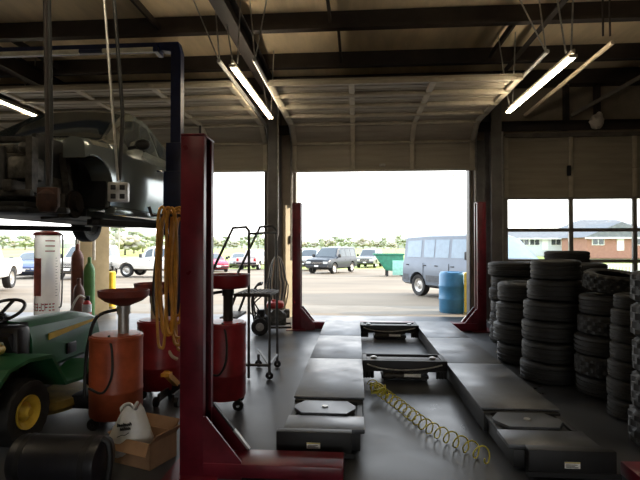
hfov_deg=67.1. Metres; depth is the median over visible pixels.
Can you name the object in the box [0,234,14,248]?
tree
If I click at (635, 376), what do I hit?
tire
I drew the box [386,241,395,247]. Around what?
tree
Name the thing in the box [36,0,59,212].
cord
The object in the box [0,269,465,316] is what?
pavement
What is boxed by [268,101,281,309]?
column
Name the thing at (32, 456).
tank
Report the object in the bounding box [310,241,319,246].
tree
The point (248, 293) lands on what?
ladder
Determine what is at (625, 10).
purlin
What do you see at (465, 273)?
bollard
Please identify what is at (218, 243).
tree
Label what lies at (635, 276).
tire
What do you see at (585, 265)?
tire
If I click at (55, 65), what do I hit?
trim
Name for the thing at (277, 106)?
conduit pipe
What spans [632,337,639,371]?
tire
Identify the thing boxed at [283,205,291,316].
trim
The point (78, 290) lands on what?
gas cylinder
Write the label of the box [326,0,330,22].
trim
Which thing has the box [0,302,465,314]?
apron
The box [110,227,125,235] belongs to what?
tree
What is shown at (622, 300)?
tire
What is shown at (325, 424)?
lift
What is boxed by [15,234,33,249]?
tree
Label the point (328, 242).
tree
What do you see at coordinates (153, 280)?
air hose
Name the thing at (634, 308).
tire
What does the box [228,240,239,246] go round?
tree
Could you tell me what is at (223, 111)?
door
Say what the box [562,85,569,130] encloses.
trim
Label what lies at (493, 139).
column
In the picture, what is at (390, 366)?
jack
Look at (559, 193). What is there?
door
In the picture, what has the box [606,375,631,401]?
tire
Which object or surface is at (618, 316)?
tire
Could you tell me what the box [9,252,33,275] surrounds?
car
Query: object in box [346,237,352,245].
tree
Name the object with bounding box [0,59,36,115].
fluorescent light
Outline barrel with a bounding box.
[439,271,464,313]
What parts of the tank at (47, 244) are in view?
gauge rod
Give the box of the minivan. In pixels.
[402,234,466,295]
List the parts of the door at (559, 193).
pane, pane, pane, pane, pane, pane, pane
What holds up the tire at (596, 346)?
on the tire at (590, 366)
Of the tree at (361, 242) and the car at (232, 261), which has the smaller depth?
the car at (232, 261)
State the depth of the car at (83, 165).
5.09 m
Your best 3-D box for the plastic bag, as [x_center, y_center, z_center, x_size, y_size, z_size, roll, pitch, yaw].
[-1.308,1.316,3.352,0.304,0.396,0.170,0,-1,-8]
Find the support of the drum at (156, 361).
on the floor
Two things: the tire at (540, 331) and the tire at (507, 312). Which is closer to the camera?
the tire at (540, 331)
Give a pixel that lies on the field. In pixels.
(6, 252)
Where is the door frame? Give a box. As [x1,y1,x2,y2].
[504,131,639,137]
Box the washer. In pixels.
[250,282,291,335]
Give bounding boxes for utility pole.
[118,228,119,254]
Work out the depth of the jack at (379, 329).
7.68 m
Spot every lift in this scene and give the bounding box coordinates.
[0,42,183,315]
[161,126,639,479]
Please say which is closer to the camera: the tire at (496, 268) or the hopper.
the tire at (496, 268)
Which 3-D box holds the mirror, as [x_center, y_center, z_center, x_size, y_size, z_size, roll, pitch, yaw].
[-2.068,-1.090,5.525,0.263,0.135,0.103,0,-1,4]
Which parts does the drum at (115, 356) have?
tank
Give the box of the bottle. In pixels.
[83,300,91,313]
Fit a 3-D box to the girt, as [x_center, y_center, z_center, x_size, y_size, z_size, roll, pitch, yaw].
[-0.952,-2.274,10.133,17.800,0.200,0.200,0,-1,4]
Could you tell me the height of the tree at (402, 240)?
4.475 m
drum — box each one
[83,288,149,430]
[134,282,179,398]
[213,273,249,410]
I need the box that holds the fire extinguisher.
[70,295,91,313]
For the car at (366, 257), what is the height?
1.900 m
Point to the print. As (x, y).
(37, 261)
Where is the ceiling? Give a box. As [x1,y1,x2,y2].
[0,0,639,83]
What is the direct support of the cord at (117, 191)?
hanging from the ceiling
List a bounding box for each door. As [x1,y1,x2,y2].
[0,0,267,259]
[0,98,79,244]
[249,0,548,259]
[502,40,639,271]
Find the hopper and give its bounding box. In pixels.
[373,253,403,276]
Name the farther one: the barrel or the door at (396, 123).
the barrel
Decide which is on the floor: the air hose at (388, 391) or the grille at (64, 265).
the air hose at (388, 391)
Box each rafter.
[0,46,67,84]
[209,0,273,100]
[500,0,567,73]
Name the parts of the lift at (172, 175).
swing arm, post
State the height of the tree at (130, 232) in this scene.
5.759 m
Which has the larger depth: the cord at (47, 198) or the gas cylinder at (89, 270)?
the gas cylinder at (89, 270)
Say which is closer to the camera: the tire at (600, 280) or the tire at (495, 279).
the tire at (600, 280)
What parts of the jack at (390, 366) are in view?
scissor arm, frame, name plate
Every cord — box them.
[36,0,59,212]
[103,0,128,201]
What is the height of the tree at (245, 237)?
5.770 m
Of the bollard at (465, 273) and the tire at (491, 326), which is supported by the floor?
the tire at (491, 326)
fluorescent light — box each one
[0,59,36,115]
[226,0,273,118]
[497,0,577,112]
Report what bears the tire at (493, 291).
on the tire at (493, 302)
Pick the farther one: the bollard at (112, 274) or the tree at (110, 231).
the tree at (110, 231)
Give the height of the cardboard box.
0.251 m
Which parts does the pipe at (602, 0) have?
rod, rod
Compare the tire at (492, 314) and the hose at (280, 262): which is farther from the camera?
the hose at (280, 262)
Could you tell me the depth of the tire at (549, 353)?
5.15 m
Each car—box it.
[0,110,165,241]
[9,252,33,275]
[60,245,119,278]
[214,253,228,271]
[228,253,247,267]
[305,247,356,273]
[357,249,381,267]
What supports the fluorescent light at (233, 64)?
hanging from the rafter at (227, 11)
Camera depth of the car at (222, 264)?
36.76 m
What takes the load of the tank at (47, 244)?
on the floor
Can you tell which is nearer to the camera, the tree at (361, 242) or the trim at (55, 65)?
the trim at (55, 65)
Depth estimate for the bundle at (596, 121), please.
9.38 m
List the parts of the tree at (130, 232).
crown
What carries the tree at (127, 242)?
on the field
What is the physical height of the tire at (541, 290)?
0.225 m
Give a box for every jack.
[152,371,179,406]
[360,322,418,338]
[362,353,447,380]
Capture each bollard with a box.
[109,271,115,308]
[463,272,466,314]
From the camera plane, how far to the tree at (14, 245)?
169.07 m
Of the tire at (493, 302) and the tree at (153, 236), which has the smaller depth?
the tire at (493, 302)
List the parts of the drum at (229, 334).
tank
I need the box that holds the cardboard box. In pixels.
[107,412,179,470]
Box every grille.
[60,264,70,267]
[311,261,321,264]
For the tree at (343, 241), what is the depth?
178.95 m
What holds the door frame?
attached to the wall
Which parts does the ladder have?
handrail, handrail, frame, caster stem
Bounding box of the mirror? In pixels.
[128,139,149,149]
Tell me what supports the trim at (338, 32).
attached to the purlin at (618, 51)
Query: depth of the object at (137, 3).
6.96 m
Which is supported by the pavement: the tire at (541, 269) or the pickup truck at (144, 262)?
the pickup truck at (144, 262)
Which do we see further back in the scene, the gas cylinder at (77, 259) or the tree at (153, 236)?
the tree at (153, 236)
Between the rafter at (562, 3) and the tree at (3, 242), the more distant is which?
the tree at (3, 242)
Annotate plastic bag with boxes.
[109,401,153,457]
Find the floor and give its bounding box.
[0,312,639,479]
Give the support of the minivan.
on the pavement
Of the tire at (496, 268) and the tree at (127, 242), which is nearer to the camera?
the tire at (496, 268)
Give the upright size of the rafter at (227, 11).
0.295 m
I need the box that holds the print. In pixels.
[34,258,40,295]
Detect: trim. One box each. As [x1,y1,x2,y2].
[11,42,62,70]
[76,227,108,313]
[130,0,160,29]
[264,172,265,313]
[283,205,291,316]
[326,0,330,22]
[337,31,341,62]
[466,171,470,313]
[473,140,484,307]
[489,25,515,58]
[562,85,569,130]
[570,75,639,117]
[593,84,600,114]
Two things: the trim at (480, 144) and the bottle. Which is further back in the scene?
the trim at (480, 144)
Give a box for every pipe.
[277,106,278,239]
[602,0,610,35]
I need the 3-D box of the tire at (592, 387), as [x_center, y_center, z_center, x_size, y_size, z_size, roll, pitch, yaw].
[2.914,1.450,4.869,0.600,0.200,0.600,0,-1,18]
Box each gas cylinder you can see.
[71,244,83,310]
[73,278,84,311]
[83,257,94,315]
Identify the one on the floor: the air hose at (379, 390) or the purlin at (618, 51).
the air hose at (379, 390)
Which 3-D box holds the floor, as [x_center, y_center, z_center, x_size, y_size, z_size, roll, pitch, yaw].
[-1.493,1.621,2.821,17.800,0.200,15.450,0,-1,4]
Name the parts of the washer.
fuel tank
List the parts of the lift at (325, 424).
plate, post, stop rail, plate, post, ramp plate, turn plate, slip plate, slip plate, slip plate, stop rail, slip plate, slip plate, post, plate, stop rail, slip plate, turn plate, ramp plate, stop rail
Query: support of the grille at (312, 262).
attached to the car at (331, 259)
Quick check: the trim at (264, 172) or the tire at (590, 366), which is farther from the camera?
the trim at (264, 172)
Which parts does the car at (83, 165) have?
frame rail, door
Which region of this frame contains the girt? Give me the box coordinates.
[265,119,639,135]
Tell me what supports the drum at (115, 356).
on the floor
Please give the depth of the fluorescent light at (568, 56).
6.33 m
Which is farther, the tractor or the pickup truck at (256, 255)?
the pickup truck at (256, 255)
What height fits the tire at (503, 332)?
0.255 m
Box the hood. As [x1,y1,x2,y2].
[7,311,98,363]
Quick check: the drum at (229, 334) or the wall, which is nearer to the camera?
the drum at (229, 334)
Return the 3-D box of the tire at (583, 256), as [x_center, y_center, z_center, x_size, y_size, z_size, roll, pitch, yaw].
[3.556,0.268,6.965,0.600,0.225,0.600,0,-1,-3]
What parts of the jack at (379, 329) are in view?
scissor arm, frame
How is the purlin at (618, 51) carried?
on the rafter at (227, 11)
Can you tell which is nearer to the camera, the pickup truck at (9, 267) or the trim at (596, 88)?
the trim at (596, 88)
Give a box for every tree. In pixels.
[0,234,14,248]
[8,239,21,248]
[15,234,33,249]
[109,230,114,240]
[109,232,145,254]
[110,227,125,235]
[127,230,145,253]
[139,233,152,251]
[149,234,164,246]
[214,238,222,248]
[221,236,231,248]
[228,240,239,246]
[237,237,245,248]
[241,235,255,244]
[255,234,263,248]
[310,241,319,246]
[317,238,324,245]
[323,238,335,246]
[336,237,349,246]
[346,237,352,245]
[354,237,371,248]
[371,240,382,246]
[379,237,387,248]
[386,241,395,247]
[393,234,402,248]
[400,238,405,246]
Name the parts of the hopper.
panel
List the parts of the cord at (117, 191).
cord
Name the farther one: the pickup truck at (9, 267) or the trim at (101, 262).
the pickup truck at (9, 267)
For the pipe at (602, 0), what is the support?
hanging from the ceiling
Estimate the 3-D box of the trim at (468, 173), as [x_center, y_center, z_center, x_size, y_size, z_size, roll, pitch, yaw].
[3.077,-0.205,10.003,0.030,3.660,0.280,0,-1,4]
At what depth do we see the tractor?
3.93 m
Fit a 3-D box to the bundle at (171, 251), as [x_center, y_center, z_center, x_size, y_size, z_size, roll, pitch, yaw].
[-1.057,0.270,3.355,0.288,1.018,0.139,0,-1,4]
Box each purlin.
[0,0,639,41]
[0,43,639,77]
[0,67,639,100]
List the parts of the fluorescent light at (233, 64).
hanger chain, hanger chain, hanger chain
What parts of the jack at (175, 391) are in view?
frame, lift arm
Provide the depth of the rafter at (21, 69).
8.47 m
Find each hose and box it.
[152,205,169,320]
[266,256,288,310]
[367,379,489,463]
[369,382,386,397]
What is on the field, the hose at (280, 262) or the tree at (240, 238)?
the tree at (240, 238)
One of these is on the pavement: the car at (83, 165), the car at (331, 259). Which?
the car at (331, 259)
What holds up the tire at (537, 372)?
on the floor
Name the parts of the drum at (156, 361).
tank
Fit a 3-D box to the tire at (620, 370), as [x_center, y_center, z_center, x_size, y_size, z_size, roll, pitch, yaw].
[2.756,1.126,4.211,0.430,0.160,0.430,0,-1,-9]
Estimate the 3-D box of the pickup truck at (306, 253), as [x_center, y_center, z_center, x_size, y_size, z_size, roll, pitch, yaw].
[-0.741,1.680,42.229,2.256,1.820,5.330,0,-1,16]
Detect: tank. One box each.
[4,433,114,479]
[33,231,63,314]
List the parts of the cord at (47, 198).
cord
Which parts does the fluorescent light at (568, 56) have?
hanger chain, hanger chain, hanger chain, hanger chain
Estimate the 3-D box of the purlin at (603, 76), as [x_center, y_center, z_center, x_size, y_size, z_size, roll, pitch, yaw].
[-0.954,-3.234,10.122,17.800,0.280,0.250,0,-1,4]
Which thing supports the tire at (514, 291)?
on the tire at (507, 312)
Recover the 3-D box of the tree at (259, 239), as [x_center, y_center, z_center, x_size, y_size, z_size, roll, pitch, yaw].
[-23.881,0.582,186.730,4.923,6.961,5.491,-1,-1,35]
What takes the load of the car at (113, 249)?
on the pavement
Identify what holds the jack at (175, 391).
on the floor
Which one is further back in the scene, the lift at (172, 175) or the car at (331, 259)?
the car at (331, 259)
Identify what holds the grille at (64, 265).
attached to the car at (113, 249)
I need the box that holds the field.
[0,248,404,268]
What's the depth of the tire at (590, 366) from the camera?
4.70 m
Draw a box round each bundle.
[148,205,180,350]
[589,112,603,128]
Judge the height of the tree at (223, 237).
5.404 m
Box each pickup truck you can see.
[0,249,21,287]
[111,246,164,276]
[236,249,263,269]
[302,249,319,269]
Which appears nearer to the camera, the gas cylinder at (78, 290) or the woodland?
the gas cylinder at (78, 290)
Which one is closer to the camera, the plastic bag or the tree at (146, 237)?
the plastic bag
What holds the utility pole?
on the field
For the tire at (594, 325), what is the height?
0.200 m
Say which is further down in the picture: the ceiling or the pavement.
the pavement
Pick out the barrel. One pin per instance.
(451, 283)
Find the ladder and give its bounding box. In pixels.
[213,225,280,379]
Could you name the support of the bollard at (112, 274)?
on the apron
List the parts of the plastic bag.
handle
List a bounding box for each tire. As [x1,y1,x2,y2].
[488,261,530,276]
[489,287,498,300]
[490,311,496,324]
[490,325,496,342]
[491,300,496,311]
[492,276,532,286]
[493,320,523,344]
[496,300,525,324]
[497,280,527,302]
[497,341,522,365]
[520,357,575,385]
[522,318,578,343]
[522,338,576,364]
[523,298,580,322]
[527,279,585,301]
[530,259,581,280]
[544,251,589,261]
[574,331,611,357]
[574,351,608,379]
[575,371,607,399]
[577,312,611,337]
[578,292,613,316]
[579,262,607,279]
[582,268,632,294]
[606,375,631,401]
[607,357,635,381]
[607,394,631,421]
[610,307,630,326]
[610,323,636,344]
[610,340,631,362]
[613,292,635,309]
[628,404,639,446]
[630,271,639,302]
[630,302,639,337]
[631,370,639,408]
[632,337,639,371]
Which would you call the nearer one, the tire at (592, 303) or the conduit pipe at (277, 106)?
the tire at (592, 303)
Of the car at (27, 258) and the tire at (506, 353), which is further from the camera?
the car at (27, 258)
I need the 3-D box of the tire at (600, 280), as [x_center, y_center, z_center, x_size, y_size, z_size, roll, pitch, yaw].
[2.939,0.416,4.844,0.540,0.249,0.553,0,-1,-8]
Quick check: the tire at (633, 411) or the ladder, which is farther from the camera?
the ladder
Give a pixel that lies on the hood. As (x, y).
(63, 334)
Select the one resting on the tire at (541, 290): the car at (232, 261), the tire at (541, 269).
the tire at (541, 269)
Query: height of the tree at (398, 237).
6.480 m
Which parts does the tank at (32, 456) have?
handle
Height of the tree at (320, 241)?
4.441 m
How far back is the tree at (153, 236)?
93.21 m
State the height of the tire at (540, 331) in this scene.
0.225 m
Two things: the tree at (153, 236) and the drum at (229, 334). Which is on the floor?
the drum at (229, 334)
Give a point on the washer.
(259, 326)
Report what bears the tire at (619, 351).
on the tire at (620, 370)
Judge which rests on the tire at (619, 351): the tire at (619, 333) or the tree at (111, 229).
the tire at (619, 333)
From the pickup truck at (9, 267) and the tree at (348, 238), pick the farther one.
the tree at (348, 238)
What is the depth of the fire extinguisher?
9.07 m
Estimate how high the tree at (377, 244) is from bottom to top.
3.966 m
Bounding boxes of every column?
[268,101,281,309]
[484,102,501,322]
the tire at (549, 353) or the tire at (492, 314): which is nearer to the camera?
the tire at (549, 353)
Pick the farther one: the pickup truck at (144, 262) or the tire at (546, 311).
the pickup truck at (144, 262)
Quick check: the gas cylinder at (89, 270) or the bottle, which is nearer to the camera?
the bottle
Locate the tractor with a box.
[0,298,98,447]
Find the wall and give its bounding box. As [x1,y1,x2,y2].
[10,86,639,314]
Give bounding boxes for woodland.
[0,238,404,247]

